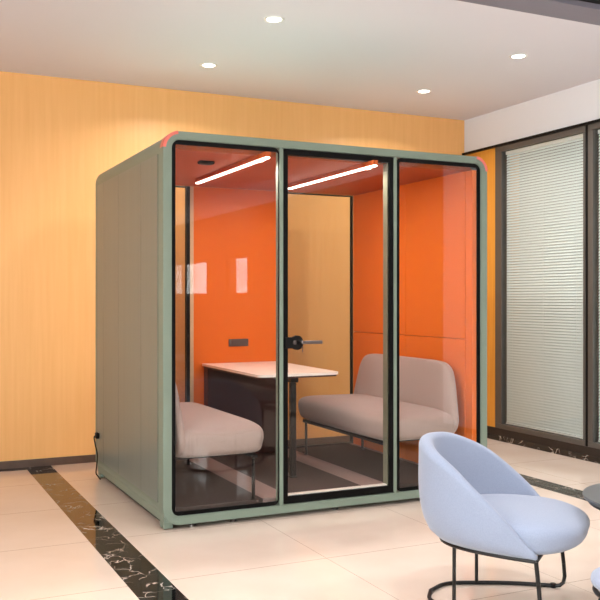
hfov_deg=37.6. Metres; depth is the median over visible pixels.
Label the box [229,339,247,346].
power outlet
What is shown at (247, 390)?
table
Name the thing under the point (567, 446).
trim
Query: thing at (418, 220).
booth
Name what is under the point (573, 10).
trim
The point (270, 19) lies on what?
recessed light
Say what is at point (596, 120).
trim
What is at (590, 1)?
trim
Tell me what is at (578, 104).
wall
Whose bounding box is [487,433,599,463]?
baseboard
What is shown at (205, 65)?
recessed light
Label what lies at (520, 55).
recessed light
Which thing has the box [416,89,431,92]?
recessed light
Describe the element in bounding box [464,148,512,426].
wall
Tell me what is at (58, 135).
wall
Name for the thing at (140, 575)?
trim
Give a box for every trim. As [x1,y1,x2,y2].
[0,468,26,471]
[25,466,188,599]
[458,0,599,25]
[462,119,599,154]
[487,426,599,457]
[520,474,585,500]
[579,0,599,3]
[586,125,587,446]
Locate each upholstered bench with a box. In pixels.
[175,383,263,507]
[298,354,458,454]
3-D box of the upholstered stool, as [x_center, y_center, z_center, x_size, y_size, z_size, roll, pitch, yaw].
[1.232,1.157,3.100,0.400,0.376,0.400,0,0,-25]
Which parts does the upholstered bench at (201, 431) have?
backrest, frame, seat, leg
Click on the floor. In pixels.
(388, 550)
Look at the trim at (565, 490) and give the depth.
6.31 m
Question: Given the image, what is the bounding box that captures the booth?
[96,131,487,528]
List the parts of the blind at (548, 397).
head rail, rail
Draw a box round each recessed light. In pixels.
[200,63,217,67]
[264,16,283,22]
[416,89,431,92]
[509,53,527,58]
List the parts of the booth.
panel, corner trim, light strip, panel, post, handle, light strip, sill, door, post, corner trim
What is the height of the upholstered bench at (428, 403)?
0.805 m
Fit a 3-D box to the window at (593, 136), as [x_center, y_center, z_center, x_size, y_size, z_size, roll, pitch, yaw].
[2.716,-0.119,6.801,0.102,2.686,1.256,0,0,-25]
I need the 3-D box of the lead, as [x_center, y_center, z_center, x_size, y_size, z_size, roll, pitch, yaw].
[-1.519,1.166,6.585,0.042,0.348,0.061,0,0,-38]
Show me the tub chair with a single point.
(472, 499)
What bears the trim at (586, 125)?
attached to the wall at (581, 140)
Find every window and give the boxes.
[495,125,585,445]
[588,122,599,448]
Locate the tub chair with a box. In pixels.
[418,432,589,599]
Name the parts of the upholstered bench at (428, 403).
leg, frame, leg, seat, backrest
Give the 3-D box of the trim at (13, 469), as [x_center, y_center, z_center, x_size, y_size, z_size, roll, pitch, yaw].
[-4.697,1.344,5.823,5.572,0.001,0.098,0,0,-25]
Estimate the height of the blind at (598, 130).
2.586 m
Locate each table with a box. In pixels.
[202,361,337,477]
[582,483,599,509]
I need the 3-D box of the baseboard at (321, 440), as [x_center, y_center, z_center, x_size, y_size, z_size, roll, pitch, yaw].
[-2.785,1.313,6.795,9.859,0.062,0.012,0,0,-25]
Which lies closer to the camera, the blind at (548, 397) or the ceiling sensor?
the ceiling sensor
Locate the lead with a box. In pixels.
[94,432,100,479]
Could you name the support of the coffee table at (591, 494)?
on the floor
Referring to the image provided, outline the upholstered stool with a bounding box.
[590,567,599,599]
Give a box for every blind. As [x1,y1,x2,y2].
[506,134,582,438]
[598,130,599,441]
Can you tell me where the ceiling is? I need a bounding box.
[0,0,599,119]
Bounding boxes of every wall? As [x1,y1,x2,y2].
[0,71,518,461]
[464,79,599,152]
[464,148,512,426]
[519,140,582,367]
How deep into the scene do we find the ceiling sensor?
5.66 m
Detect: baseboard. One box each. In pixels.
[0,435,349,468]
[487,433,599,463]
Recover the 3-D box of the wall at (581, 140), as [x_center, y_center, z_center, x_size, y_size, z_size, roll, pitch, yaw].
[2.888,-0.236,7.513,0.599,3.158,3.593,0,0,-25]
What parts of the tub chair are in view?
leg, leg, backrest, frame, seat, leg, leg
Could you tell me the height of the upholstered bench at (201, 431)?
0.805 m
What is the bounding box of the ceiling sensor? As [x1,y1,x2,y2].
[197,160,214,164]
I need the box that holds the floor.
[0,438,599,599]
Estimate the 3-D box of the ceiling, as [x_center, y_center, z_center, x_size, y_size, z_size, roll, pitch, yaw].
[-1.884,-1.891,5.715,10.959,0.150,3.134,0,0,-25]

